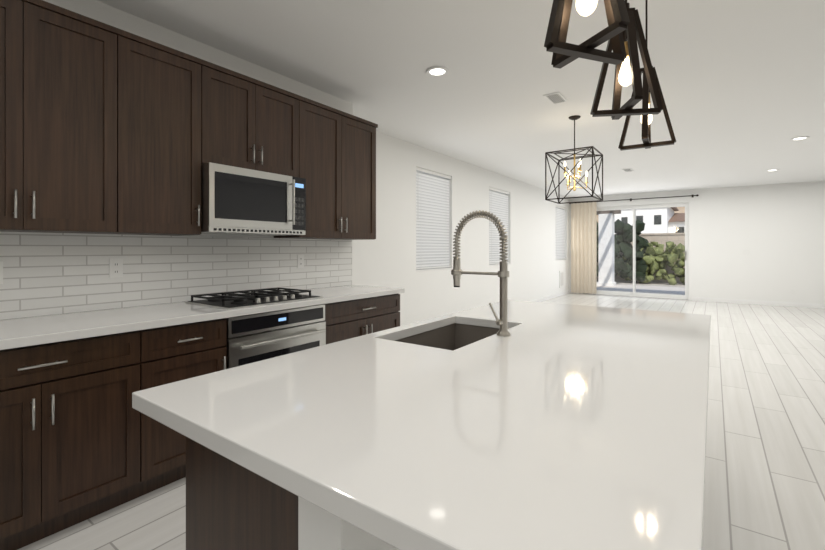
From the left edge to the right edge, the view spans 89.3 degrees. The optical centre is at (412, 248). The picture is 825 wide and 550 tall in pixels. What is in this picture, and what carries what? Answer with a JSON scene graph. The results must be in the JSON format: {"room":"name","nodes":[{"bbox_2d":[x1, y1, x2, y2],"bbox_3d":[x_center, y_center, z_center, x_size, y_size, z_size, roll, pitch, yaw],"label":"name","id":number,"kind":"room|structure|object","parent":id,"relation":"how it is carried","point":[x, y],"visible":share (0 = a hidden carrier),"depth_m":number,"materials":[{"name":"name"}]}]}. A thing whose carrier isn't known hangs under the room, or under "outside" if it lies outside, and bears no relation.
{"room":"kitchen","nodes":[
{"label":"kitchen","id":0,"kind":"room"},
{"bbox_2d":[0,0,352,319],"bbox_3d":[-2.691,-0.087,1.846,0.650,2.740,6.250,0,0,36],"label":"wall","id":1,"kind":"structure","parent":0,"point":[114,17],"depth_m":2.92,"materials":[{"name":"white paint"}]},
{"bbox_2d":[0,0,135,234],"bbox_3d":[-1.947,-0.637,2.042,0.323,1.100,0.884,0,0,36],"label":"upper cabinet","id":2,"kind":"object","parent":1,"relation":"attached to","point":[106,128],"depth_m":2.08,"materials":[{"name":"brown wood"}]},
{"bbox_2d":[0,232,351,319],"bbox_3d":[-1.939,0.138,2.327,0.007,0.447,4.557,0,0,36],"label":"tile backsplash","id":3,"kind":"structure","parent":1,"relation":"attached to","point":[51,273],"depth_m":2.66,"materials":[{"name":"white tile"}]},
{"bbox_2d":[0,262,2,283],"bbox_3d":[-2.099,0.123,2.091,0.006,0.114,0.070,0,0,36],"label":"light switch","id":4,"kind":"object","parent":3,"relation":"attached to","point":[1,272],"visible":1,"depth_m":2.11,"materials":[{"name":"white plastic"}]},
{"bbox_2d":[109,258,122,277],"bbox_3d":[-1.789,0.117,2.522,0.005,0.114,0.070,0,0,36],"label":"outlet","id":5,"kind":"object","parent":3,"relation":"attached to","point":[115,267],"visible":1,"depth_m":2.52,"materials":[{"name":"white plastic"}]},
{"bbox_2d":[297,255,303,267],"bbox_3d":[-0.977,0.111,3.649,0.005,0.114,0.070,0,0,36],"label":"outlet","id":6,"kind":"object","parent":3,"relation":"attached to","point":[300,261],"visible":1,"depth_m":3.65,"materials":[{"name":"white plastic"}]},
{"bbox_2d":[136,35,215,235],"bbox_3d":[-1.591,-0.637,2.537,0.323,1.100,0.579,0,0,36],"label":"upper cabinet","id":7,"kind":"object","parent":1,"relation":"attached to","point":[176,90],"depth_m":2.49,"materials":[{"name":"brown wood"}]},
{"bbox_2d":[216,65,303,177],"bbox_3d":[-1.234,-0.863,3.031,0.323,0.648,0.762,0,0,36],"label":"upper cabinet","id":8,"kind":"object","parent":1,"relation":"attached to","point":[260,125],"depth_m":2.95,"materials":[{"name":"brown wood"}]},
{"bbox_2d":[201,162,305,235],"bbox_3d":[-1.180,-0.320,2.992,0.457,0.429,0.754,0,0,36],"label":"microwave","id":9,"kind":"object","parent":8,"relation":"attached to","point":[238,201],"visible":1,"depth_m":2.82,"materials":[{"name":"silver metal"}]},
{"bbox_2d":[274,97,377,239],"bbox_3d":[-0.762,-0.637,3.686,0.323,1.100,0.975,0,0,36],"label":"upper cabinet","id":10,"kind":"object","parent":1,"relation":"attached to","point":[340,146],"depth_m":3.59,"materials":[{"name":"brown wood"}]},
{"bbox_2d":[18,293,824,549],"bbox_3d":[2.653,1.343,3.789,7.050,0.120,16.050,0,0,36],"label":"floor","id":11,"kind":"structure","parent":0,"point":[765,473],"depth_m":2.69,"materials":[{"name":"white wood"}]},
{"bbox_2d":[0,327,159,549],"bbox_3d":[-1.829,0.843,1.957,0.613,0.880,0.885,0,0,36],"label":"base cabinet","id":12,"kind":"object","parent":11,"relation":"on","point":[81,439],"depth_m":1.88,"materials":[{"name":"brown wood"}]},
{"bbox_2d":[0,285,404,349],"bbox_3d":[-1.672,0.382,2.147,0.648,0.040,4.577,0,0,36],"label":"countertop","id":13,"kind":"structure","parent":12,"relation":"on","point":[25,332],"depth_m":2.23,"materials":[{"name":"white stone"}]},
{"bbox_2d":[185,287,322,308],"bbox_3d":[-1.087,0.336,2.925,0.520,0.050,0.738,0,0,36],"label":"gas cooktop","id":14,"kind":"object","parent":13,"relation":"in","point":[248,298],"visible":1,"depth_m":2.80,"materials":[{"name":"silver metal"}]},
{"bbox_2d":[160,318,226,487],"bbox_3d":[-1.491,0.843,2.427,0.613,0.880,0.517,0,0,36],"label":"base cabinet","id":15,"kind":"object","parent":11,"relation":"on","point":[189,350],"depth_m":2.26,"materials":[{"name":"brown wood"}]},
{"bbox_2d":[186,437,398,549],"bbox_3d":[0.239,0.844,1.824,0.606,0.879,2.120,0,0,36],"label":"kitchen island","id":16,"kind":"object","parent":11,"relation":"on","point":[231,505],"visible":0.23,"depth_m":0.96,"materials":[{"name":"brown wood"}]},
{"bbox_2d":[132,300,710,549],"bbox_3d":[0.460,0.382,1.665,1.178,0.040,2.360,0,0,36],"label":"island countertop","id":17,"kind":"structure","parent":16,"relation":"on","point":[550,426],"depth_m":0.85,"materials":[{"name":"white stone"}]},
{"bbox_2d":[396,323,499,349],"bbox_3d":[0.187,0.521,1.865,0.445,0.234,0.737,0,0,36],"label":"undermount sink","id":18,"kind":"object","parent":17,"relation":"in","point":[454,336],"visible":0.02,"depth_m":2.17,"materials":[{"name":"silver metal"}]},
{"bbox_2d":[451,210,510,335],"bbox_3d":[0.278,0.097,1.793,0.279,0.529,0.104,0,0,36],"label":"faucet","id":19,"kind":"object","parent":17,"relation":"on","point":[457,272],"visible":1,"depth_m":1.75,"materials":[{"name":"silver metal"}]},
{"bbox_2d":[325,294,399,343],"bbox_3d":[-0.627,0.843,3.626,0.613,0.880,0.913,0,0,36],"label":"base cabinet","id":20,"kind":"object","parent":11,"relation":"on","point":[344,320],"depth_m":3.40,"materials":[{"name":"brown wood"}]},
{"bbox_2d":[225,304,325,368],"bbox_3d":[-1.071,0.787,2.914,0.639,0.752,0.754,0,0,36],"label":"built-in oven","id":21,"kind":"object","parent":20,"relation":"in","point":[251,338],"visible":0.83,"depth_m":2.70,"materials":[{"name":"silver metal"}]},
{"bbox_2d":[353,131,568,325],"bbox_3d":[1.759,-0.087,8.408,0.200,2.740,9.600,0,0,36],"label":"wall","id":22,"kind":"structure","parent":0,"point":[386,257],"depth_m":6.76,"materials":[{"name":"white paint"}]},
{"bbox_2d":[416,171,451,270],"bbox_3d":[0.274,-0.417,6.316,0.155,1.476,0.986,0,0,36],"label":"window","id":23,"kind":"structure","parent":22,"relation":"in","point":[421,261],"depth_m":6.33,"materials":[{"name":"white plastic"}]},
{"bbox_2d":[416,167,450,268],"bbox_3d":[0.309,-0.430,6.291,0.066,1.446,0.978,0,0,36],"label":"window blind","id":24,"kind":"object","parent":23,"relation":"attached to","point":[432,221],"visible":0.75,"depth_m":6.28,"materials":[{"name":"white plastic"}]},
{"bbox_2d":[489,187,509,263],"bbox_3d":[1.688,-0.430,8.206,0.066,1.446,0.998,0,0,36],"label":"window blind","id":25,"kind":"object","parent":22,"relation":"attached to","point":[498,204],"visible":0.56,"depth_m":8.16,"materials":[{"name":"white plastic"}]},
{"bbox_2d":[532,290,569,301],"bbox_3d":[1.787,1.238,8.264,0.013,0.090,9.399,0,0,36],"label":"baseboard","id":26,"kind":"structure","parent":22,"relation":"attached to","point":[568,291],"depth_m":10.73,"materials":[{"name":"white paint"}]},
{"bbox_2d":[555,205,565,259],"bbox_3d":[4.062,-0.430,11.500,0.066,1.446,1.058,0,0,36],"label":"window blind","id":27,"kind":"object","parent":22,"relation":"attached to","point":[560,232],"visible":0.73,"depth_m":11.52,"materials":[{"name":"white plastic"}]},
{"bbox_2d":[559,270,563,287],"bbox_3d":[4.090,0.833,11.449,0.025,0.460,0.360,0,0,36],"label":"pet door","id":28,"kind":"structure","parent":22,"relation":"in","point":[561,278],"depth_m":11.39,"materials":[{"name":"white plastic"}]},
{"bbox_2d":[97,0,824,196],"bbox_3d":[2.653,-1.532,3.789,7.050,0.150,16.050,0,0,36],"label":"ceiling","id":29,"kind":"structure","parent":0,"point":[742,84],"depth_m":3.56,"materials":[{"name":"white paint"}]},
{"bbox_2d":[426,66,448,76],"bbox_3d":[0.205,-1.450,3.427,0.190,0.011,0.190,0,0,36],"label":"recessed light","id":30,"kind":"object","parent":29,"relation":"in","point":[437,71],"visible":0.98,"depth_m":3.43,"materials":[{"name":"white paint"}]},
{"bbox_2d":[543,92,567,104],"bbox_3d":[1.387,-1.451,4.042,0.150,0.009,0.300,0,0,36],"label":"ceiling vent","id":31,"kind":"object","parent":29,"relation":"in","point":[555,98],"visible":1,"depth_m":4.03,"materials":[{"name":"white metal"}]},
{"bbox_2d":[545,115,602,203],"bbox_3d":[1.794,-0.994,4.623,0.491,0.924,0.491,0,0,36],"label":"cage chandelier","id":32,"kind":"object","parent":29,"relation":"hanging from","point":[578,164],"visible":1,"depth_m":4.60,"materials":[{"name":"brown metal"}]},
{"bbox_2d":[544,0,629,68],"bbox_3d":[0.460,-0.982,1.104,0.197,0.948,0.197,0,0,25],"label":"pendant light","id":33,"kind":"object","parent":29,"relation":"hanging from","point":[563,51],"visible":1,"depth_m":1.09,"materials":[{"name":"brown metal"}]},
{"bbox_2d":[590,0,662,119],"bbox_3d":[0.810,-0.982,1.585,0.197,0.948,0.197,0,0,-37],"label":"pendant light","id":34,"kind":"object","parent":29,"relation":"hanging from","point":[627,71],"visible":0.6,"depth_m":1.57,"materials":[{"name":"brown metal"}]},
{"bbox_2d":[618,0,675,150],"bbox_3d":[1.173,-0.982,2.094,0.197,0.948,0.197,0,0,-12],"label":"pendant light","id":35,"kind":"object","parent":29,"relation":"hanging from","point":[646,120],"visible":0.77,"depth_m":2.06,"materials":[{"name":"brown metal"}]},
{"bbox_2d":[790,136,808,140],"bbox_3d":[5.104,-1.450,5.505,0.190,0.011,0.190,0,0,36],"label":"recessed light","id":36,"kind":"object","parent":29,"relation":"in","point":[799,138],"visible":0.98,"depth_m":5.50,"materials":[{"name":"white paint"}]},
{"bbox_2d":[597,210,620,214],"bbox_3d":[5.866,-1.418,13.706,2.750,0.398,3.700,0,0,36],"label":"header","id":37,"kind":"object","parent":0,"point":[611,211],"depth_m":14.59,"materials":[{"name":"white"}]},
{"bbox_2d":[569,181,824,303],"bbox_3d":[7.367,-0.087,10.161,6.850,2.740,0.200,0,0,36],"label":"wall","id":38,"kind":"structure","parent":0,"point":[777,231],"depth_m":9.65,"materials":[{"name":"white paint"}]},
{"bbox_2d":[569,194,698,203],"bbox_3d":[5.763,-1.302,11.125,3.080,0.070,0.108,0,0,36],"label":"curtain rod","id":39,"kind":"object","parent":38,"relation":"attached to","point":[631,199],"visible":0.73,"depth_m":10.85,"materials":[{"name":"brown metal"}]},
{"bbox_2d":[571,202,596,293],"bbox_3d":[4.820,-0.018,11.766,0.680,2.543,0.094,0,0,36],"label":"sheer curtain","id":40,"kind":"object","parent":39,"relation":"hanging from","point":[583,247],"visible":0.98,"depth_m":11.76,"materials":[{"name":"beige fabric"}]},
{"bbox_2d":[586,202,688,299],"bbox_3d":[5.923,0.063,11.158,2.434,2.434,0.129,0,0,36],"label":"sliding door","id":41,"kind":"structure","parent":38,"relation":"in","point":[685,205],"depth_m":10.98,"materials":[{"name":"clear glass"}]},
{"bbox_2d":[692,297,824,307],"bbox_3d":[8.420,1.238,9.270,3.699,0.090,0.013,0,0,36],"label":"baseboard","id":42,"kind":"structure","parent":38,"relation":"attached to","point":[794,304],"depth_m":9.58,"materials":[{"name":"white paint"}]},
{"label":"outside","id":43,"kind":"structure","parent":0,"visible":0},
{"bbox_2d":[597,280,684,287],"bbox_3d":[76.074,1.423,84.958,150.000,0.039,293.200,0,0,36],"label":"ground","id":44,"kind":"structure","parent":43,"point":[652,283],"depth_m":16.33,"materials":[{"name":"grey concrete"}]},
{"bbox_2d":[420,233,684,282],"bbox_3d":[11.800,0.383,16.272,34.000,2.040,0.260,0,0,36],"label":"garden wall","id":45,"kind":"structure","parent":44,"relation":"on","point":[666,238],"depth_m":17.20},
{"bbox_2d":[597,219,684,284],"bbox_3d":[9.305,0.130,16.757,4.380,2.682,1.339,0,0,36],"label":"bush","id":46,"kind":"object","parent":44,"relation":"on","point":[641,254],"depth_m":16.53,"materials":[{"name":"green plant"}]},
{"bbox_2d":[597,284,684,294],"bbox_3d":[7.763,1.353,12.463,5.100,0.100,4.000,0,0,36],"label":"patio slab","id":47,"kind":"object","parent":44,"relation":"on","point":[681,290],"depth_m":13.30,"materials":[{"name":"beige concrete"}]},
{"bbox_2d":[597,213,615,285],"bbox_3d":[6.864,0.093,14.775,0.540,2.620,0.540,0,0,36],"label":"patio post","id":48,"kind":"object","parent":47,"relation":"on","point":[603,258],"depth_m":14.59,"materials":[{"name":"white paint"}]},
{"bbox_2d":[614,207,684,233],"bbox_3d":[25.485,-1.999,43.880,7.467,6.805,9.800,0,0,36],"label":"house","id":49,"kind":"structure","parent":44,"relation":"on","point":[657,214],"depth_m":40.34,"materials":[{"name":"white paint"}]},
{"bbox_2d":[597,207,684,221],"bbox_3d":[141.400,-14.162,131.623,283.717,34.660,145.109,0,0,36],"label":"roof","id":50,"kind":"object","parent":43,"point":[681,210],"depth_m":108.61,"materials":[{"name":"brown tile"}]}
]}

